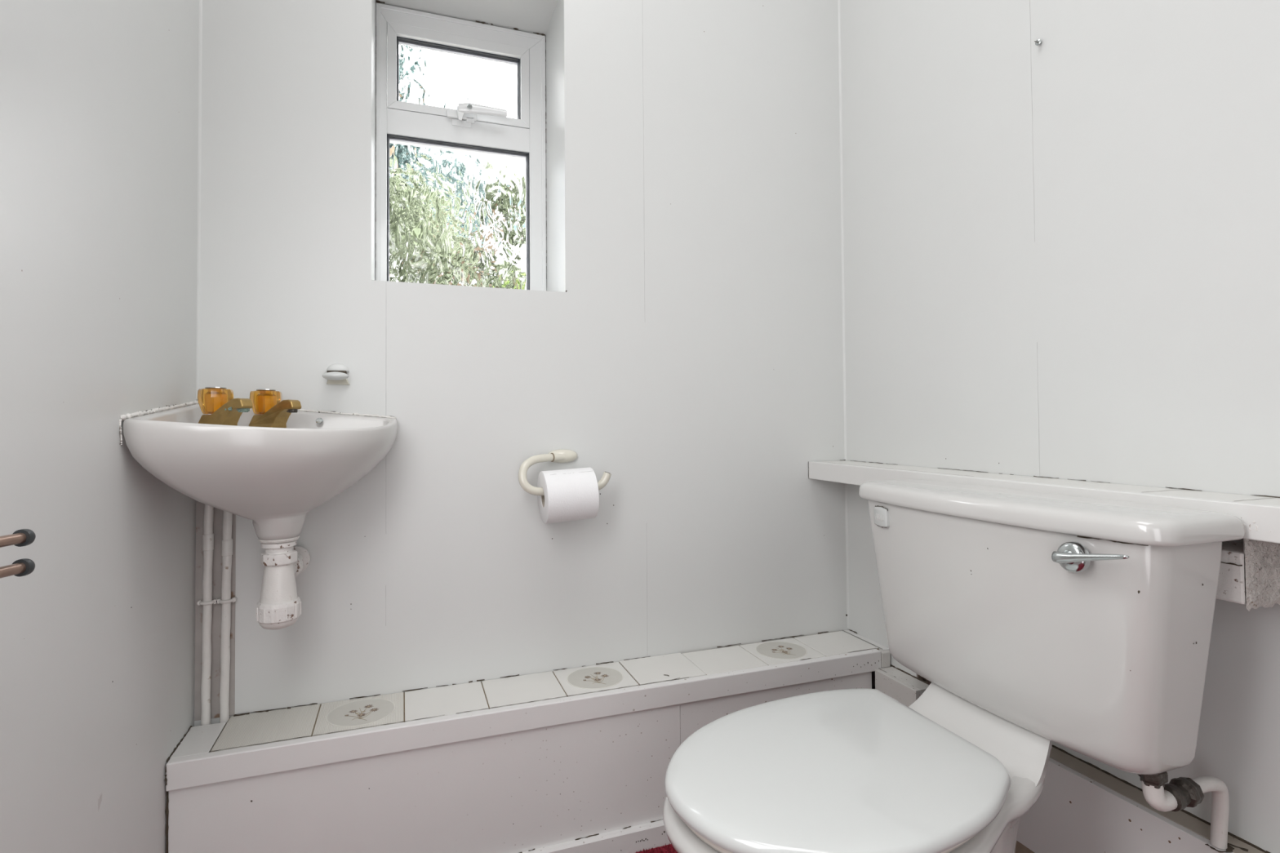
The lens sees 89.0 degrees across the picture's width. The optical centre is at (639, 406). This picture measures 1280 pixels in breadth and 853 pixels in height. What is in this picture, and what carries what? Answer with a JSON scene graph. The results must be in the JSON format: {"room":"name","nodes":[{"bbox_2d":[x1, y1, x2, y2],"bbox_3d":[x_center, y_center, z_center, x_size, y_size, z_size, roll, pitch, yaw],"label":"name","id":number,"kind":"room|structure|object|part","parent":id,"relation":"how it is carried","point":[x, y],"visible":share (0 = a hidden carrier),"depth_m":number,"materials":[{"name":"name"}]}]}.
{"room":"bathroom","nodes":[
{"label":"bathroom","id":0,"kind":"room"},
{"bbox_2d":[0,0,199,852],"bbox_3d":[-0.638,-0.429,0.497,0.150,2.600,1.990,0,-1,-20],"label":"wall","id":1,"kind":"structure","parent":0,"point":[99,99],"depth_m":0.79,"materials":[{"name":"paint"}]},
{"bbox_2d":[0,528,35,578],"bbox_3d":[-0.518,0.119,0.462,0.030,0.100,0.203,0,-1,-10],"label":"towel rail","id":2,"kind":"object","parent":1,"relation":"attached to","point":[23,537],"visible":1,"depth_m":0.55,"materials":[{"name":"brown metal"}]},
{"bbox_3d":[-0.513,0.132,0.473,0.009,0.017,0.174,0,-1,-9],"label":"arm","id":3,"kind":"part","parent":2,"relation":"part of","materials":[{"name":"brown metal"}]},
{"bbox_3d":[-0.513,0.108,0.473,0.009,0.015,0.173,0,-1,-9],"label":"arm","id":4,"kind":"part","parent":2,"relation":"part of","materials":[{"name":"brown metal"}]},
{"bbox_2d":[194,0,848,726],"bbox_3d":[-0.190,-0.409,1.574,1.429,2.600,0.272,0,-1,-20],"label":"wall","id":5,"kind":"structure","parent":0,"point":[683,339],"depth_m":1.45,"materials":[{"name":"paint"}]},
{"bbox_2d":[195,0,202,399],"bbox_3d":[-0.817,-0.862,1.212,0.004,1.700,0.004,0,-1,-20],"label":"trim","id":6,"kind":"structure","parent":5,"relation":"attached to","point":[200,47],"depth_m":1.20,"materials":[{"name":"paint"}]},
{"bbox_2d":[196,504,217,725],"bbox_3d":[-0.785,0.342,1.182,0.032,0.490,0.023,0,-1,-20],"label":"pipe","id":7,"kind":"object","parent":5,"relation":"attached to","point":[206,602],"visible":0.83,"depth_m":1.18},
{"bbox_2d":[216,511,236,724],"bbox_3d":[-0.757,0.342,1.192,0.032,0.490,0.023,0,-1,-20],"label":"pipe","id":8,"kind":"object","parent":5,"relation":"attached to","point":[225,601],"visible":0.84,"depth_m":1.19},
{"bbox_2d":[119,400,397,540],"bbox_3d":[-0.591,0.103,1.087,0.348,0.234,0.350,0,-1,-20],"label":"basin","id":9,"kind":"object","parent":5,"relation":"attached to","point":[271,477],"visible":0.94,"depth_m":0.98,"materials":[{"name":"ceramic"}]},
{"bbox_2d":[197,386,253,426],"bbox_3d":[-0.693,0.004,1.083,0.109,0.073,0.050,-1,-2,36],"label":"tap","id":10,"kind":"object","parent":9,"relation":"attached to","point":[219,402],"visible":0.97,"depth_m":1.08,"materials":[{"name":"gold metal"}]},
{"bbox_2d":[224,407,249,412],"bbox_3d":[-0.660,0.006,1.066,0.038,0.009,0.018,0,-1,-17],"label":"outlet","id":11,"kind":"object","parent":10,"relation":"attached to","point":[226,409],"depth_m":1.06,"materials":[{"name":"metal"}]},
{"bbox_2d":[248,388,301,427],"bbox_3d":[-0.655,0.005,1.165,0.109,0.073,0.050,-1,-2,36],"label":"tap","id":12,"kind":"object","parent":9,"relation":"attached to","point":[268,409],"visible":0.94,"depth_m":1.16,"materials":[{"name":"gold metal"}]},
{"bbox_2d":[286,408,297,413],"bbox_3d":[-0.614,0.006,1.151,0.017,0.010,0.016,0,-1,-20],"label":"outlet","id":13,"kind":"object","parent":12,"relation":"attached to","point":[288,411],"depth_m":1.15,"materials":[{"name":"metal"}]},
{"bbox_2d":[255,535,310,630],"bbox_3d":[-0.627,0.296,1.151,0.067,0.152,0.193,0,-1,-20],"label":"trap","id":14,"kind":"object","parent":9,"relation":"attached to","point":[278,606],"visible":0.97,"depth_m":1.07,"materials":[{"name":"white paint"}]},
{"bbox_2d":[321,363,350,385],"bbox_3d":[-0.585,-0.063,1.254,0.047,0.042,0.046,0,-1,-20],"label":"soap holder","id":15,"kind":"object","parent":5,"relation":"attached to","point":[336,374],"visible":1,"depth_m":1.26,"materials":[{"name":"beige plastic"}]},
{"bbox_2d":[375,0,546,290],"bbox_3d":[-0.430,-0.595,1.588,0.396,0.677,0.070,0,-1,-20],"label":"window","id":16,"kind":"structure","parent":5,"relation":"in","point":[455,205],"depth_m":1.57,"materials":[{"name":"white plastic"}]},
{"bbox_3d":[-0.434,-0.458,1.574,0.331,0.346,0.004,0,-1,-20],"label":"glass pane","id":17,"kind":"part","parent":16,"relation":"part of","materials":[{"name":"clear glass"}]},
{"bbox_3d":[-0.438,-0.791,1.586,0.330,0.200,0.048,0,-1,-20],"label":"opening sash","id":18,"kind":"part","parent":16,"relation":"part of","materials":[{"name":"white plastic"}]},
{"bbox_3d":[-0.438,-0.788,1.585,0.290,0.158,0.004,0,-1,-20],"label":"glass pane","id":19,"kind":"part","parent":16,"relation":"part of","materials":[{"name":"clear glass"}]},
{"bbox_2d":[446,102,506,128],"bbox_3d":[-0.390,-0.696,1.558,0.138,0.049,0.040,0,-1,-20],"label":"handle","id":20,"kind":"object","parent":16,"relation":"attached to","point":[468,112],"visible":1,"depth_m":1.55,"materials":[{"name":"white plastic"}]},
{"bbox_3d":[-0.426,-0.696,1.557,0.070,0.020,0.009,0,-1,-20],"label":"plate","id":21,"kind":"part","parent":20,"relation":"part of","materials":[{"name":"white plastic"}]},
{"bbox_3d":[-0.423,-0.681,1.560,0.052,0.021,0.012,0,-1,-20],"label":"keep plate","id":22,"kind":"part","parent":20,"relation":"part of","materials":[{"name":"white plastic"}]},
{"bbox_3d":[-0.377,-0.697,1.553,0.119,0.046,0.018,0,-1,-12],"label":"lever","id":23,"kind":"part","parent":20,"relation":"part of","materials":[{"name":"white plastic"}]},
{"bbox_2d":[518,448,611,495],"bbox_3d":[-0.164,0.139,1.384,0.196,0.092,0.079,0,-1,-20],"label":"toilet roll holder","id":24,"kind":"object","parent":5,"relation":"attached to","point":[560,455],"visible":0.8,"depth_m":1.37,"materials":[{"name":"beige plastic"}]},
{"bbox_3d":[-0.167,0.109,1.416,0.067,0.030,0.020,0,-1,-20],"label":"wall plate","id":25,"kind":"part","parent":24,"relation":"part of","materials":[{"name":"beige plastic"}]},
{"bbox_2d":[537,466,599,524],"bbox_3d":[-0.150,0.185,1.355,0.111,0.112,0.108,0,-1,-20],"label":"toilet roll","id":26,"kind":"object","parent":24,"relation":"on","point":[571,494],"visible":1,"depth_m":1.31,"materials":[{"name":"paper"}]},
{"bbox_2d":[837,0,848,628],"bbox_3d":[0.524,-0.571,1.693,0.004,2.282,0.004,0,-1,-20],"label":"trim","id":27,"kind":"structure","parent":5,"relation":"attached to","point":[838,1],"depth_m":1.69,"materials":[{"name":"paint"}]},
{"bbox_2d":[637,844,676,852],"bbox_3d":[0.343,0.907,0.182,1.779,0.100,3.190,0,-1,-20],"label":"floor","id":28,"kind":"structure","parent":0,"point":[660,847],"depth_m":1.30,"materials":[{"name":"red carpet"}]},
{"bbox_2d":[164,629,890,852],"bbox_3d":[-0.109,0.727,1.347,1.430,0.318,0.161,0,-1,-20],"label":"tiled ledge","id":29,"kind":"object","parent":28,"relation":"on","point":[517,764],"visible":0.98,"depth_m":1.22,"materials":[{"name":"tile"}]},
{"bbox_3d":[-0.335,0.749,1.192,0.889,0.270,0.009,0,-1,-20],"label":"panel","id":30,"kind":"part","parent":29,"relation":"part of","materials":[{"name":"white wood"}]},
{"bbox_3d":[-0.099,0.591,1.281,1.397,0.044,0.020,0,-1,-20],"label":"rail","id":31,"kind":"part","parent":29,"relation":"part of","materials":[{"name":"white wood"}]},
{"bbox_2d":[520,819,671,852],"bbox_3d":[-0.103,0.861,1.262,1.372,0.046,0.015,0,-1,-20],"label":"baseboard","id":32,"kind":"structure","parent":29,"relation":"attached to","point":[633,839],"depth_m":1.28,"materials":[{"name":"white wood"}]},
{"bbox_3d":[0.310,0.750,1.429,0.484,0.270,0.008,0,-1,-20],"label":"panel","id":33,"kind":"part","parent":29,"relation":"part of","materials":[{"name":"white wood"}]},
{"bbox_2d":[662,479,1244,852],"bbox_3d":[0.364,0.504,0.955,0.745,0.738,0.591,0,-1,-20],"label":"toilet","id":34,"kind":"object","parent":28,"relation":"on","point":[1082,625],"visible":1,"depth_m":0.83,"materials":[{"name":"white ceramic"}]},
{"bbox_3d":[0.242,0.488,0.855,0.417,0.016,0.346,0,-1,-20],"label":"seat","id":35,"kind":"part","parent":34,"relation":"part of","materials":[{"name":"beige plastic"}]},
{"bbox_3d":[0.242,0.467,0.856,0.440,0.025,0.370,0,-1,-20],"label":"lid","id":36,"kind":"part","parent":34,"relation":"part of","materials":[{"name":"white plastic"}]},
{"bbox_3d":[0.294,0.665,0.869,0.554,0.414,0.371,0,-1,-20],"label":"bowl","id":37,"kind":"part","parent":34,"relation":"part of","materials":[{"name":"ceramic"}]},
{"bbox_3d":[0.559,0.151,1.009,0.174,0.032,0.543,0,-1,-20],"label":"cistern lid","id":38,"kind":"part","parent":34,"relation":"part of","materials":[{"name":"ceramic"}]},
{"bbox_3d":[0.540,0.191,0.820,0.023,0.038,0.038,0,-1,-20],"label":"flush lever","id":39,"kind":"part","parent":34,"relation":"part of","materials":[{"name":"silver metal"}]},
{"bbox_3d":[0.538,0.183,0.782,0.012,0.027,0.097,0,-1,-15],"label":"lever arm","id":40,"kind":"part","parent":34,"relation":"part of","materials":[{"name":"silver metal"}]},
{"bbox_2d":[1137,772,1229,849],"bbox_3d":[0.713,0.525,0.845,0.166,0.132,0.035,0,-1,-20],"label":"supply pipe","id":41,"kind":"object","parent":34,"relation":"attached to","point":[1180,793],"visible":0.98,"depth_m":0.83,"materials":[{"name":"white plastic"}]},
{"bbox_2d":[875,664,1270,852],"bbox_3d":[0.826,0.726,0.786,0.060,0.281,1.545,0,-1,-20],"label":"baseboard","id":42,"kind":"structure","parent":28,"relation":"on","point":[1082,806],"depth_m":1.04,"materials":[{"name":"white wood"}]},
{"bbox_3d":[0.570,0.745,1.441,0.012,0.277,0.128,0,-1,-20],"label":"panel","id":43,"kind":"part","parent":42,"relation":"part of","materials":[{"name":"white wood"}]},
{"bbox_3d":[0.857,0.672,0.652,0.012,0.172,1.270,0,-1,-20],"label":"panel","id":44,"kind":"part","parent":42,"relation":"part of","materials":[{"name":"white wood"}]},
{"bbox_2d":[840,0,1279,852],"bbox_3d":[0.869,-0.428,1.046,0.200,2.600,1.990,0,-1,-20],"label":"wall","id":45,"kind":"structure","parent":0,"point":[1062,252],"depth_m":1.10,"materials":[{"name":"paint"}]},
{"bbox_2d":[1034,39,1041,45],"bbox_3d":[0.714,-0.651,1.166,0.010,0.010,0.010,0,-1,-20],"label":"screw","id":46,"kind":"object","parent":45,"relation":"attached to","point":[1037,42],"visible":1,"depth_m":1.16,"materials":[{"name":"silver metal"}]},
{"bbox_2d":[808,459,1279,543],"bbox_3d":[0.768,0.140,0.861,0.116,0.044,1.699,0,-1,-20],"label":"wall shelf","id":47,"kind":"object","parent":45,"relation":"attached to","point":[1260,515],"visible":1,"depth_m":0.99,"materials":[{"name":"paint"}]},
{"bbox_2d":[1216,538,1279,611],"bbox_3d":[0.910,0.200,0.492,0.100,0.092,0.890,0,-1,-20],"label":"batten","id":48,"kind":"object","parent":45,"relation":"attached to","point":[1249,575],"visible":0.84,"depth_m":0.81,"materials":[{"name":"white paint"}]}
]}

